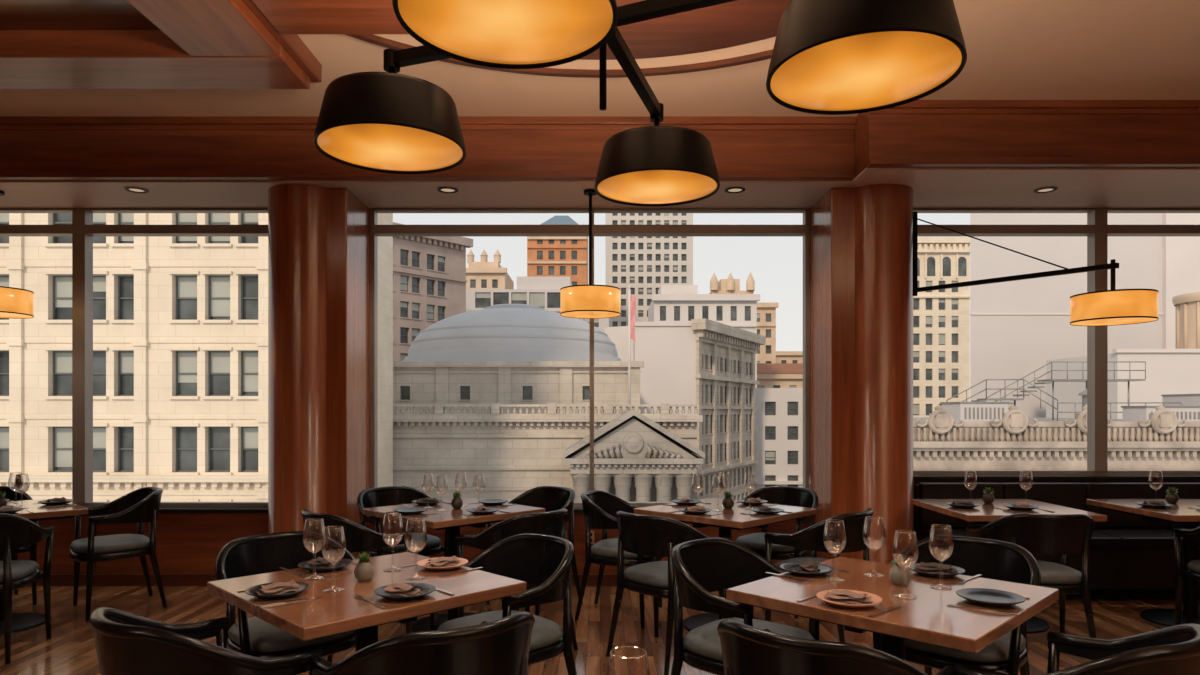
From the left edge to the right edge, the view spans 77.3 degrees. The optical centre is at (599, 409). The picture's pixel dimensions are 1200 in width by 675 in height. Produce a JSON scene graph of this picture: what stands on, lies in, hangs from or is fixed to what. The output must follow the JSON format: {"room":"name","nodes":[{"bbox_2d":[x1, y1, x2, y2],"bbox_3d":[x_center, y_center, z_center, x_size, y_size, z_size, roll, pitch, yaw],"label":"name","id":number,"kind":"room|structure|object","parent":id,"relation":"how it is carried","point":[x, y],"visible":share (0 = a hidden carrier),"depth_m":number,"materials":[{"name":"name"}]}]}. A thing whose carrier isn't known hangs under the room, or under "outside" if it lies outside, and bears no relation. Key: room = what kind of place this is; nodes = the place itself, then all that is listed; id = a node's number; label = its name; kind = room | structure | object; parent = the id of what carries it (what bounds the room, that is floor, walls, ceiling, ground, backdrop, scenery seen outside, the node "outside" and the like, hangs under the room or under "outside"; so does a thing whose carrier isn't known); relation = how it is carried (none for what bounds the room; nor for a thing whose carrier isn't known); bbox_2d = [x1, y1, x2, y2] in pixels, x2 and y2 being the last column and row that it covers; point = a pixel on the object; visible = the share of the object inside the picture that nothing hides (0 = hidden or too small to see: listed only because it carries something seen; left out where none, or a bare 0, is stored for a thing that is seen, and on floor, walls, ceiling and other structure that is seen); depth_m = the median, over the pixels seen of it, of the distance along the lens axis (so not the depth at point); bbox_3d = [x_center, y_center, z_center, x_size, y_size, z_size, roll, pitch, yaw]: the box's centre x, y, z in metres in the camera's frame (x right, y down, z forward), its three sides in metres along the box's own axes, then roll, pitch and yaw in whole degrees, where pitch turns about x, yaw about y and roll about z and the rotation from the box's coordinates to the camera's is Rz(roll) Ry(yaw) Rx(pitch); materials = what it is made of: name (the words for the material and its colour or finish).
{"room":"restaurant","nodes":[
{"label":"restaurant","id":0,"kind":"room"},
{"bbox_2d":[0,0,321,88],"bbox_3d":[-4.320,-1.955,0.465,5.360,0.170,7.930,0,0,0],"label":"ceiling beam","id":1,"kind":"structure","parent":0,"point":[45,44],"depth_m":3.97,"materials":[{"name":"wood"}]},
{"bbox_2d":[251,0,408,33],"bbox_3d":[-1.120,-1.980,3.645,1.040,0.120,0.390,0,0,0],"label":"ceiling panel","id":2,"kind":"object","parent":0,"point":[286,16],"depth_m":3.66,"materials":[{"name":"wood"}]},
{"bbox_2d":[0,117,855,180],"bbox_3d":[-2.610,-1.830,5.680,8.780,0.420,0.940,0,0,0],"label":"header beam","id":3,"kind":"structure","parent":0,"point":[31,148],"depth_m":5.24,"materials":[{"name":"brown wood"}]},
{"bbox_2d":[0,0,1199,116],"bbox_3d":[0.000,-2.205,1.325,14.300,0.330,9.950,0,0,0],"label":"ceiling","id":4,"kind":"structure","parent":0,"point":[1016,49],"depth_m":4.64,"materials":[{"name":"paint"}]},
{"bbox_2d":[345,0,791,77],"bbox_3d":[0.000,-2.000,2.450,4.040,0.080,4.040,0,0,0],"label":"ceiling recess","id":5,"kind":"structure","parent":4,"relation":"in","point":[738,32],"depth_m":4.02,"materials":[{"name":"wood"}]},
{"bbox_2d":[313,0,966,206],"bbox_3d":[-0.004,-1.496,2.503,1.690,1.087,1.773,0,0,-25],"label":"chandelier","id":6,"kind":"object","parent":4,"relation":"hanging from","point":[829,57],"visible":1,"depth_m":2.24,"materials":[{"name":"black metal"}]},
{"bbox_2d":[317,124,462,170],"bbox_3d":[-0.780,-0.966,2.810,0.528,0.026,0.528,0,0,0],"label":"diffuser","id":7,"kind":"object","parent":6,"relation":"attached to","point":[371,147],"depth_m":2.74,"materials":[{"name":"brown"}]},
{"bbox_2d":[398,0,612,63],"bbox_3d":[-0.230,-0.966,1.860,0.528,0.026,0.528,0,0,0],"label":"diffuser","id":8,"kind":"object","parent":6,"relation":"attached to","point":[468,31],"depth_m":1.89,"materials":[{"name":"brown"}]},
{"bbox_2d":[597,170,716,203],"bbox_3d":[0.250,-0.966,3.300,0.528,0.026,0.528,0,0,0],"label":"diffuser","id":9,"kind":"object","parent":6,"relation":"attached to","point":[617,186],"depth_m":3.22,"materials":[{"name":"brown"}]},
{"bbox_2d":[770,31,961,110],"bbox_3d":[0.766,-0.966,2.190,0.528,0.026,0.528,0,0,0],"label":"diffuser","id":10,"kind":"object","parent":6,"relation":"attached to","point":[831,70],"depth_m":2.12,"materials":[{"name":"orange"}]},
{"bbox_2d":[0,586,1199,674],"bbox_3d":[0.000,1.440,1.300,14.000,0.120,9.600,0,0,0],"label":"floor","id":11,"kind":"structure","parent":0,"point":[71,648],"depth_m":4.80,"materials":[{"name":"brown wood"}]},
{"bbox_2d":[0,486,38,604],"bbox_3d":[-4.347,0.972,5.287,0.594,0.822,0.546,0,0,-45],"label":"dining chair","id":12,"kind":"object","parent":11,"relation":"on","point":[13,495],"visible":0.27,"depth_m":5.50,"materials":[{"name":"black paint"}]},
{"bbox_2d":[0,513,54,663],"bbox_3d":[-3.508,0.972,4.244,0.594,0.822,0.546,0,0,-19],"label":"dining chair","id":13,"kind":"object","parent":11,"relation":"on","point":[16,532],"visible":1,"depth_m":4.21,"materials":[{"name":"black paint"}]},
{"bbox_2d":[0,498,87,634],"bbox_3d":[-3.860,1.005,4.800,0.830,0.750,0.830,0,0,-45],"label":"dining table","id":14,"kind":"object","parent":11,"relation":"on","point":[26,620],"visible":0.63,"depth_m":4.78,"materials":[{"name":"brown wood"}]},
{"bbox_2d":[38,497,73,504],"bbox_3d":[-3.640,0.608,5.020,0.204,0.043,0.204,0,0,10],"label":"plate","id":15,"kind":"object","parent":14,"relation":"on","point":[55,501],"visible":1,"depth_m":4.99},
{"bbox_2d":[69,487,166,620],"bbox_3d":[-3.372,0.972,5.245,0.546,0.822,0.594,0,0,-42],"label":"dining chair","id":16,"kind":"object","parent":11,"relation":"on","point":[141,505],"visible":0.97,"depth_m":5.17,"materials":[{"name":"black paint"}]},
{"bbox_2d":[89,607,322,674],"bbox_3d":[-1.173,0.972,2.210,0.594,0.822,0.546,0,0,37],"label":"dining chair","id":17,"kind":"object","parent":11,"relation":"on","point":[126,643],"visible":0.98,"depth_m":1.98,"materials":[{"name":"leather"}]},
{"bbox_2d":[215,531,356,657],"bbox_3d":[-1.327,0.972,3.227,0.594,0.822,0.546,0,0,-45],"label":"dining chair","id":18,"kind":"object","parent":11,"relation":"on","point":[263,553],"visible":0.51,"depth_m":3.21,"materials":[{"name":"leather"}]},
{"bbox_2d":[268,184,326,533],"bbox_3d":[-2.180,-0.114,5.600,0.570,2.988,0.570,0,0,0],"label":"wood column","id":19,"kind":"structure","parent":11,"relation":"on","point":[297,213],"depth_m":5.35,"materials":[{"name":"brown wood"}]},
{"bbox_2d":[326,188,369,558],"bbox_3d":[-2.005,-0.114,5.692,0.350,2.988,0.545,0,0,0],"label":"pier","id":20,"kind":"object","parent":11,"relation":"on","point":[348,217],"visible":0.33,"depth_m":5.46,"materials":[{"name":"brown wood"}]},
{"bbox_2d":[301,509,411,662],"bbox_3d":[-1.422,0.972,4.313,0.594,0.822,0.546,0,0,45],"label":"dining chair","id":21,"kind":"object","parent":11,"relation":"on","point":[359,538],"visible":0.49,"depth_m":4.07,"materials":[{"name":"black paint"}]},
{"bbox_2d":[207,552,525,651],"bbox_3d":[-0.855,1.005,2.750,0.830,0.750,0.830,0,0,-45],"label":"dining table","id":22,"kind":"object","parent":11,"relation":"on","point":[333,613],"visible":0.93,"depth_m":2.59,"materials":[{"name":"brown wood"}]},
{"bbox_2d":[245,580,309,597],"bbox_3d":[-1.100,0.608,2.560,0.204,0.043,0.204,0,0,44],"label":"plate","id":23,"kind":"object","parent":22,"relation":"on","point":[286,588],"visible":1,"depth_m":2.54,"materials":[{"name":"ceramic"}]},
{"bbox_2d":[298,557,352,570],"bbox_3d":[-1.090,0.608,2.980,0.204,0.043,0.204,0,0,40],"label":"plate","id":24,"kind":"object","parent":22,"relation":"on","point":[319,564],"visible":0.96,"depth_m":2.97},
{"bbox_2d":[354,552,374,581],"bbox_3d":[-0.870,0.576,2.770,0.076,0.107,0.077,0,0,0],"label":"potted succulent","id":25,"kind":"object","parent":22,"relation":"on","point":[364,571],"visible":1,"depth_m":2.75,"materials":[{"name":"ceramic"}]},
{"bbox_2d":[374,582,435,599],"bbox_3d":[-0.660,0.608,2.540,0.204,0.043,0.204,0,0,40],"label":"plate","id":26,"kind":"object","parent":22,"relation":"on","point":[396,591],"visible":1,"depth_m":2.53,"materials":[{"name":"ceramic"}]},
{"bbox_2d":[416,555,467,569],"bbox_3d":[-0.630,0.608,3.000,0.204,0.043,0.204,0,0,-40],"label":"plate","id":27,"kind":"object","parent":22,"relation":"on","point":[439,563],"visible":1,"depth_m":2.98,"materials":[{"name":"ceramic"}]},
{"bbox_2d":[357,486,447,556],"bbox_3d":[-1.411,0.972,5.297,0.594,0.822,0.546,0,0,-44],"label":"dining chair","id":28,"kind":"object","parent":11,"relation":"on","point":[389,495],"visible":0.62,"depth_m":5.31,"materials":[{"name":"black paint"}]},
{"bbox_2d":[308,611,534,674],"bbox_3d":[-0.477,0.972,2.160,0.594,0.822,0.546,0,0,-38],"label":"dining chair","id":29,"kind":"object","parent":11,"relation":"on","point":[501,646],"visible":1,"depth_m":1.93,"materials":[{"name":"black paint"}]},
{"bbox_2d":[362,498,544,631],"bbox_3d":[-0.935,1.005,4.800,0.830,0.750,0.830,0,0,-45],"label":"dining table","id":30,"kind":"object","parent":11,"relation":"on","point":[447,519],"visible":0.59,"depth_m":4.66,"materials":[{"name":"brown wood"}]},
{"bbox_2d":[394,507,427,513],"bbox_3d":[-1.155,0.619,4.580,0.204,0.022,0.204,0,0,17],"label":"plate","id":31,"kind":"object","parent":30,"relation":"on","point":[411,510],"visible":0.99,"depth_m":4.61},
{"bbox_2d":[412,498,442,504],"bbox_3d":[-1.155,0.608,5.020,0.204,0.043,0.204,0,0,-9],"label":"plate","id":32,"kind":"object","parent":30,"relation":"on","point":[424,501],"visible":1,"depth_m":5.00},
{"bbox_2d":[451,491,462,508],"bbox_3d":[-0.911,0.571,4.801,0.085,0.118,0.096,0,0,0],"label":"potted succulent","id":33,"kind":"object","parent":30,"relation":"on","point":[456,503],"visible":1,"depth_m":4.78,"materials":[{"name":"ceramic"}]},
{"bbox_2d":[466,505,499,513],"bbox_3d":[-0.715,0.608,4.580,0.204,0.043,0.204,0,0,-18],"label":"plate","id":34,"kind":"object","parent":30,"relation":"on","point":[481,509],"visible":1,"depth_m":4.57,"materials":[{"name":"ceramic"}]},
{"bbox_2d":[478,499,507,504],"bbox_3d":[-0.715,0.619,5.020,0.204,0.022,0.204,0,0,-9],"label":"plate","id":35,"kind":"object","parent":30,"relation":"on","point":[485,501],"visible":1,"depth_m":5.05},
{"bbox_2d":[430,533,576,674],"bbox_3d":[-0.392,0.972,3.165,0.546,0.822,0.594,0,0,-42],"label":"dining chair","id":36,"kind":"object","parent":11,"relation":"on","point":[545,561],"visible":0.58,"depth_m":3.19,"materials":[{"name":"black paint"}]},
{"bbox_2d":[455,508,577,650],"bbox_3d":[-0.467,0.972,4.315,0.546,0.822,0.594,0,0,41],"label":"dining chair","id":37,"kind":"object","parent":11,"relation":"on","point":[552,523],"visible":0.41,"depth_m":4.10,"materials":[{"name":"black paint"}]},
{"bbox_2d":[486,486,582,615],"bbox_3d":[-0.459,0.972,5.297,0.594,0.822,0.546,0,0,44],"label":"dining chair","id":38,"kind":"object","parent":11,"relation":"on","point":[551,498],"visible":0.3,"depth_m":5.48,"materials":[{"name":"black paint"}]},
{"bbox_2d":[575,490,662,627],"bbox_3d":[0.144,0.972,5.061,0.546,0.822,0.594,0,0,17],"label":"dining chair","id":39,"kind":"object","parent":11,"relation":"on","point":[600,508],"visible":0.61,"depth_m":4.91,"materials":[{"name":"black paint"}]},
{"bbox_2d":[606,511,730,674],"bbox_3d":[0.373,0.972,4.224,0.546,0.822,0.594,0,0,-44],"label":"dining chair","id":40,"kind":"object","parent":11,"relation":"on","point":[648,535],"visible":0.74,"depth_m":4.04,"materials":[{"name":"leather"}]},
{"bbox_2d":[634,498,815,630],"bbox_3d":[0.800,1.005,4.800,0.830,0.750,0.830,0,0,-45],"label":"dining table","id":41,"kind":"object","parent":11,"relation":"on","point":[729,519],"visible":0.43,"depth_m":4.66,"materials":[{"name":"brown wood"}]},
{"bbox_2d":[672,497,701,504],"bbox_3d":[0.580,0.608,5.020,0.204,0.043,0.204,0,0,-8],"label":"plate","id":42,"kind":"object","parent":41,"relation":"on","point":[684,501],"visible":1,"depth_m":4.99,"materials":[{"name":"ceramic"}]},
{"bbox_2d":[678,506,711,513],"bbox_3d":[0.580,0.608,4.580,0.204,0.043,0.204,0,0,-20],"label":"plate","id":43,"kind":"object","parent":41,"relation":"on","point":[694,509],"visible":1,"depth_m":4.56,"materials":[{"name":"ceramic"}]},
{"bbox_2d":[722,491,733,508],"bbox_3d":[0.824,0.571,4.801,0.085,0.118,0.096,0,0,0],"label":"potted succulent","id":44,"kind":"object","parent":41,"relation":"on","point":[728,503],"visible":0.99,"depth_m":4.78,"materials":[{"name":"ceramic"}]},
{"bbox_2d":[737,497,767,504],"bbox_3d":[1.020,0.608,5.020,0.204,0.043,0.204,0,0,-31],"label":"plate","id":45,"kind":"object","parent":41,"relation":"on","point":[751,501],"visible":1,"depth_m":5.00,"materials":[{"name":"ceramic"}]},
{"bbox_2d":[750,505,783,513],"bbox_3d":[1.020,0.608,4.580,0.204,0.043,0.204,0,0,-6],"label":"plate","id":46,"kind":"object","parent":41,"relation":"on","point":[764,509],"visible":1,"depth_m":4.56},
{"bbox_2d":[671,538,818,674],"bbox_3d":[0.572,0.972,3.045,0.546,0.822,0.594,0,0,41],"label":"dining chair","id":47,"kind":"object","parent":11,"relation":"on","point":[701,566],"visible":0.65,"depth_m":3.04,"materials":[{"name":"black paint"}]},
{"bbox_2d":[731,486,818,617],"bbox_3d":[1.245,0.972,5.308,0.594,0.822,0.546,0,0,41],"label":"dining chair","id":48,"kind":"object","parent":11,"relation":"on","point":[780,495],"visible":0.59,"depth_m":5.30,"materials":[{"name":"black paint"}]},
{"bbox_2d":[764,508,873,642],"bbox_3d":[1.287,0.972,4.334,0.546,0.822,0.594,0,0,44],"label":"dining chair","id":49,"kind":"object","parent":11,"relation":"on","point":[810,538],"visible":0.58,"depth_m":4.10,"materials":[{"name":"black paint"}]},
{"bbox_2d":[810,188,854,558],"bbox_3d":[1.857,-0.114,5.692,0.375,2.988,0.545,0,0,0],"label":"pier","id":50,"kind":"object","parent":11,"relation":"on","point":[832,217],"visible":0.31,"depth_m":5.42,"materials":[{"name":"brown wood"}]},
{"bbox_2d":[717,619,956,674],"bbox_3d":[0.616,0.972,2.071,0.594,0.822,0.546,0,0,39],"label":"dining chair","id":51,"kind":"object","parent":11,"relation":"on","point":[746,649],"visible":1,"depth_m":1.85,"materials":[{"name":"black paint"}]},
{"bbox_2d":[855,184,912,563],"bbox_3d":[2.045,-0.114,5.600,0.570,2.988,0.570,0,0,0],"label":"wood column","id":52,"kind":"structure","parent":11,"relation":"on","point":[883,212],"depth_m":5.35,"materials":[{"name":"brown wood"}]},
{"bbox_2d":[913,212,1158,325],"bbox_3d":[2.704,-0.959,4.757,0.414,0.923,1.521,0,0,-21],"label":"light","id":53,"kind":"object","parent":52,"relation":"attached to","point":[1114,306],"visible":1,"depth_m":4.23,"materials":[{"name":"brown"}]},
{"bbox_2d":[726,557,1058,660],"bbox_3d":[1.030,1.005,2.640,0.830,0.750,0.830,0,0,-45],"label":"dining table","id":54,"kind":"object","parent":11,"relation":"on","point":[927,618],"visible":0.89,"depth_m":2.47,"materials":[{"name":"brown wood"}]},
{"bbox_2d":[780,560,833,575],"bbox_3d":[0.800,0.608,2.900,0.204,0.043,0.204,0,0,44],"label":"plate","id":55,"kind":"object","parent":54,"relation":"on","point":[813,568],"visible":1,"depth_m":2.89,"materials":[{"name":"ceramic"}]},
{"bbox_2d":[816,589,881,607],"bbox_3d":[0.810,0.608,2.440,0.204,0.043,0.204,0,0,40],"label":"plate","id":56,"kind":"object","parent":54,"relation":"on","point":[838,597],"visible":1,"depth_m":2.42,"materials":[{"name":"ceramic"}]},
{"bbox_2d":[889,556,910,585],"bbox_3d":[1.080,0.576,2.700,0.076,0.107,0.077,0,0,0],"label":"potted succulent","id":57,"kind":"object","parent":54,"relation":"on","point":[899,576],"visible":0.93,"depth_m":2.68,"materials":[{"name":"ceramic"}]},
{"bbox_2d":[907,562,964,576],"bbox_3d":[1.290,0.608,2.880,0.204,0.043,0.204,0,0,40],"label":"plate","id":58,"kind":"object","parent":54,"relation":"on","point":[929,569],"visible":0.97,"depth_m":2.86,"materials":[{"name":"ceramic"}]},
{"bbox_2d":[956,588,1025,605],"bbox_3d":[1.280,0.619,2.460,0.204,0.022,0.204,0,0,-40],"label":"plate","id":59,"kind":"object","parent":54,"relation":"on","point":[990,597],"visible":1,"depth_m":2.48,"materials":[{"name":"ceramic"}]},
{"bbox_2d":[873,535,1040,674],"bbox_3d":[1.486,0.972,3.107,0.594,0.822,0.546,0,0,44],"label":"dining chair","id":60,"kind":"object","parent":11,"relation":"on","point":[989,558],"visible":0.51,"depth_m":3.09,"materials":[{"name":"leather"}]},
{"bbox_2d":[911,499,1106,633],"bbox_3d":[2.620,1.005,4.900,0.830,0.750,0.830,0,0,0],"label":"dining table","id":61,"kind":"object","parent":11,"relation":"on","point":[985,513],"visible":0.32,"depth_m":4.75,"materials":[{"name":"brown wood"}]},
{"bbox_2d":[946,501,979,507],"bbox_3d":[2.350,0.608,4.860,0.204,0.043,0.204,0,0,0],"label":"plate","id":62,"kind":"object","parent":61,"relation":"on","point":[958,504],"visible":1,"depth_m":4.84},
{"bbox_2d":[982,487,994,503],"bbox_3d":[2.624,0.571,5.061,0.085,0.118,0.096,0,0,0],"label":"potted succulent","id":63,"kind":"object","parent":61,"relation":"on","point":[988,497],"visible":1,"depth_m":5.04,"materials":[{"name":"ceramic"}]},
{"bbox_2d":[1003,502,1038,509],"bbox_3d":[2.670,0.608,4.760,0.204,0.043,0.204,0,0,-23],"label":"plate","id":64,"kind":"object","parent":61,"relation":"on","point":[1018,506],"visible":1,"depth_m":4.74,"materials":[{"name":"ceramic"}]},
{"bbox_2d":[966,513,1096,638],"bbox_3d":[2.477,0.972,4.282,0.594,0.822,0.546,0,0,5],"label":"dining chair","id":65,"kind":"object","parent":11,"relation":"on","point":[1064,535],"visible":0.66,"depth_m":4.08,"materials":[{"name":"black paint"}]},
{"bbox_2d":[914,483,1199,598],"bbox_3d":[4.725,0.970,5.593,4.550,0.820,0.525,0,0,0],"label":"bench","id":66,"kind":"object","parent":11,"relation":"on","point":[1131,557],"visible":0.52,"depth_m":5.71,"materials":[{"name":"leather"}]},
{"bbox_2d":[954,623,1199,674],"bbox_3d":[1.322,0.972,2.049,0.594,0.822,0.546,0,0,-35],"label":"dining chair","id":67,"kind":"object","parent":11,"relation":"on","point":[1172,650],"visible":1,"depth_m":1.85,"materials":[{"name":"black paint"}]},
{"bbox_2d":[1086,499,1199,626],"bbox_3d":[3.860,1.005,4.900,0.830,0.750,0.830,0,0,0],"label":"dining table","id":68,"kind":"object","parent":11,"relation":"on","point":[1178,513],"visible":0.91,"depth_m":4.87,"materials":[{"name":"brown wood"}]},
{"bbox_2d":[1135,501,1172,507],"bbox_3d":[3.590,0.608,4.860,0.204,0.043,0.204,0,0,0],"label":"plate","id":69,"kind":"object","parent":68,"relation":"on","point":[1150,504],"visible":1,"depth_m":4.84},
{"bbox_2d":[1165,487,1178,503],"bbox_3d":[3.864,0.571,5.061,0.085,0.118,0.096,0,0,0],"label":"potted succulent","id":70,"kind":"object","parent":68,"relation":"on","point":[1172,497],"visible":1,"depth_m":5.04,"materials":[{"name":"green plant"}]},
{"bbox_2d":[1172,526,1199,624],"bbox_3d":[3.717,0.972,4.282,0.594,0.822,0.546,0,0,5],"label":"dining chair","id":71,"kind":"object","parent":11,"relation":"on","point":[1193,573],"visible":0.96,"depth_m":4.48,"materials":[{"name":"black paint"}]},
{"bbox_2d":[17,475,1199,573],"bbox_3d":[0.000,0.950,5.980,14.008,0.860,0.240,0,0,0],"label":"wall","id":72,"kind":"structure","parent":0,"point":[189,540],"depth_m":5.90,"materials":[{"name":"brown wood"}]},
{"bbox_2d":[0,208,267,506],"bbox_3d":[-4.720,-0.416,6.000,4.560,2.383,0.100,0,0,0],"label":"window","id":73,"kind":"structure","parent":72,"relation":"in","point":[82,230],"depth_m":5.95,"materials":[{"name":"metal"}]},
{"bbox_2d":[27,574,616,585],"bbox_3d":[-2.450,1.335,5.885,9.100,0.090,0.030,0,0,0],"label":"baseboard","id":74,"kind":"structure","parent":72,"relation":"attached to","point":[56,579],"depth_m":5.87,"materials":[{"name":"brown wood"}]},
{"bbox_2d":[370,208,809,506],"bbox_3d":[-0.080,-0.416,6.000,3.500,2.383,0.100,0,0,0],"label":"window","id":75,"kind":"structure","parent":72,"relation":"in","point":[376,230],"depth_m":5.97,"materials":[{"name":"metal"}]},
{"bbox_2d":[913,208,1199,474],"bbox_3d":[4.665,-0.544,6.000,4.670,2.128,0.100,0,0,0],"label":"window","id":76,"kind":"structure","parent":72,"relation":"in","point":[1097,230],"depth_m":5.97,"materials":[{"name":"glass"}]},
{"bbox_2d":[855,100,1199,176],"bbox_3d":[4.390,-1.830,5.540,5.220,0.420,1.220,0,0,0],"label":"header beam","id":77,"kind":"structure","parent":0,"point":[917,133],"depth_m":4.96,"materials":[{"name":"brown wood"}]},
{"bbox_3d":[-7.075,-0.470,1.300,0.150,3.700,9.600,0,0,0],"label":"wall","id":78,"kind":"structure","parent":0,"visible":0},
{"bbox_2d":[0,190,33,318],"bbox_3d":[-4.430,-1.153,5.500,0.444,0.911,0.444,0,0,0],"label":"lamp","id":79,"kind":"object","parent":78,"relation":"hanging from","point":[15,303],"visible":1,"depth_m":5.46,"materials":[{"name":"brown"}]},
{"bbox_2d":[560,189,620,318],"bbox_3d":[-0.070,-1.153,5.500,0.444,0.911,0.444,0,0,0],"label":"lamp","id":80,"kind":"object","parent":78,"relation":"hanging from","point":[590,301],"visible":0.97,"depth_m":5.34,"materials":[{"name":"brown"}]},
{"bbox_2d":[0,168,1199,207],"bbox_3d":[0.000,-1.614,5.510,14.000,0.012,0.980,0,0,0],"label":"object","id":81,"kind":"structure","parent":78,"relation":"attached to","point":[932,187],"depth_m":5.54,"materials":[{"name":"paint"}]},
{"label":"outside","id":82,"kind":"structure","parent":0,"visible":0},
{"bbox_3d":[0.000,26.630,214.000,600.000,0.500,412.000,0,0,0],"label":"ground","id":83,"kind":"structure","parent":82,"visible":0},
{"bbox_2d":[0,213,392,501],"bbox_3d":[-29.750,0.880,43.525,30.500,51.000,17.950,0,0,0],"label":"office building","id":84,"kind":"structure","parent":83,"relation":"on","point":[180,323],"depth_m":35.00,"materials":[{"name":"beige stone"}]},
{"bbox_2d":[393,222,472,360],"bbox_3d":[-32.232,1.180,101.628,28.842,50.400,29.354,0,0,0],"label":"office building","id":85,"kind":"structure","parent":83,"relation":"on","point":[429,272],"depth_m":100.34,"materials":[{"name":"stone"}]},
{"bbox_2d":[466,249,513,288],"bbox_3d":[-23.200,-3.120,157.100,9.200,59.000,15.800,0,0,0],"label":"building","id":86,"kind":"structure","parent":83,"relation":"on","point":[483,274],"depth_m":150.12,"materials":[{"name":"stone"}]},
{"bbox_2d":[466,277,608,332],"bbox_3d":[-10.500,1.980,132.500,24.000,48.800,15.000,0,0,0],"label":"building","id":87,"kind":"structure","parent":83,"relation":"on","point":[543,292],"depth_m":125.28,"materials":[{"name":"white concrete"}]},
{"bbox_2d":[393,304,704,501],"bbox_3d":[-8.500,8.150,66.250,31.600,36.459,37.500,0,0,0],"label":"building","id":88,"kind":"structure","parent":83,"relation":"on","point":[500,392],"depth_m":54.00,"materials":[{"name":"stone"}]},
{"bbox_2d":[628,285,635,409],"bbox_3d":[2.363,-4.475,56.000,0.646,9.690,0.304,0,0,0],"label":"flagpole","id":89,"kind":"object","parent":88,"relation":"on","point":[631,299],"visible":0.93,"depth_m":55.96,"materials":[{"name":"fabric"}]},
{"bbox_2d":[527,216,587,284],"bbox_3d":[-9.725,-9.620,177.100,14.350,72.000,15.800,0,0,0],"label":"brick apartment building","id":90,"kind":"structure","parent":83,"relation":"on","point":[547,256],"depth_m":169.98,"materials":[{"name":"orange brick"}]},
{"bbox_2d":[606,213,692,326],"bbox_3d":[13.200,-14.370,207.500,23.200,81.500,15.000,0,0,0],"label":"office tower","id":91,"kind":"structure","parent":83,"relation":"on","point":[643,263],"depth_m":200.00,"materials":[{"name":"white concrete"}]},
{"bbox_2d":[605,318,765,499],"bbox_3d":[11.913,8.030,97.886,22.668,36.700,26.698,0,0,0],"label":"building","id":92,"kind":"structure","parent":83,"relation":"on","point":[709,364],"depth_m":90.21,"materials":[{"name":"stone"}]},
{"bbox_2d":[648,285,759,387],"bbox_3d":[17.150,2.930,129.100,17.500,46.900,15.800,0,0,0],"label":"hotel building","id":93,"kind":"structure","parent":83,"relation":"on","point":[672,303],"depth_m":121.99,"materials":[{"name":"white concrete"}]},
{"bbox_2d":[709,272,778,362],"bbox_3d":[29.950,-1.620,167.100,15.900,56.000,15.800,0,0,0],"label":"building","id":94,"kind":"structure","parent":83,"relation":"on","point":[766,311],"depth_m":160.00,"materials":[{"name":"stone"}]},
{"bbox_2d":[755,388,802,490],"bbox_3d":[29.950,11.580,114.800,14.100,29.600,10.400,0,0,0],"label":"building","id":95,"kind":"structure","parent":83,"relation":"on","point":[779,411],"depth_m":109.99,"materials":[{"name":"white concrete"}]},
{"bbox_2d":[757,363,802,387],"bbox_3d":[37.750,8.680,147.000,22.500,35.400,16.000,0,0,0],"label":"building","id":96,"kind":"structure","parent":83,"relation":"on","point":[769,375],"depth_m":140.00,"materials":[{"name":"beige stone"}]},
{"bbox_2d":[776,351,802,362],"bbox_3d":[48.000,5.780,197.100,24.800,41.200,15.800,0,0,0],"label":"apartment building","id":97,"kind":"structure","parent":83,"relation":"on","point":[781,356],"depth_m":190.00,"materials":[{"name":"beige stone"}]},
{"bbox_2d":[913,237,969,417],"bbox_3d":[57.050,-1.720,137.100,14.900,56.200,15.800,0,0,0],"label":"tower","id":98,"kind":"structure","parent":83,"relation":"on","point":[941,318],"depth_m":130.01,"materials":[{"name":"stone"}]},
{"bbox_2d":[913,404,1199,469],"bbox_3d":[35.500,13.080,45.225,53.000,26.600,35.550,0,0,0],"label":"building","id":99,"kind":"structure","parent":83,"relation":"on","point":[1017,441],"depth_m":27.80,"materials":[{"name":"stone"}]},
{"bbox_2d":[940,402,1009,420],"bbox_3d":[18.450,0.110,37.000,2.400,1.020,2.100,0,0,0],"label":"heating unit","id":100,"kind":"object","parent":99,"relation":"on","point":[966,411],"visible":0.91,"depth_m":36.00,"materials":[{"name":"metal"}]},
{"bbox_2d":[946,361,1181,420],"bbox_3d":[25.248,-1.114,42.735,13.545,3.468,5.530,0,0,0],"label":"stair railing","id":101,"kind":"object","parent":99,"relation":"on","point":[1045,381],"visible":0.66,"depth_m":43.98,"materials":[{"name":"metal"}]},
{"bbox_2d":[1046,349,1199,418],"bbox_3d":[42.150,-1.725,53.900,15.700,4.690,8.200,0,0,0],"label":"rooftop penthouse","id":102,"kind":"object","parent":99,"relation":"on","point":[1168,371],"visible":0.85,"depth_m":50.00,"materials":[{"name":"concrete"}]},
{"bbox_2d":[1172,292,1199,348],"bbox_3d":[44.600,-6.130,54.000,5.400,4.580,5.400,0,0,0],"label":"turret","id":103,"kind":"object","parent":102,"relation":"on","point":[1187,306],"visible":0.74,"depth_m":53.80,"materials":[{"name":"beige stone"}]},
{"bbox_2d":[1121,406,1199,420],"bbox_3d":[27.000,0.210,35.800,3.100,0.820,1.700,0,0,0],"label":"rooftop parapet","id":104,"kind":"object","parent":99,"relation":"on","point":[1130,413],"visible":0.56,"depth_m":35.00,"materials":[{"name":"stone"}]},
{"bbox_2d":[1161,394,1199,405],"bbox_3d":[34.500,-0.140,42.500,3.100,1.520,3.100,0,0,0],"label":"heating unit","id":105,"kind":"object","parent":99,"relation":"on","point":[1185,399],"visible":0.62,"depth_m":42.49,"materials":[{"name":"metal"}]},
{"bbox_2d":[970,213,1199,417],"bbox_3d":[53.300,2.880,73.800,43.400,47.000,20.400,0,0,0],"label":"building","id":106,"kind":"structure","parent":83,"relation":"on","point":[1017,326],"depth_m":64.00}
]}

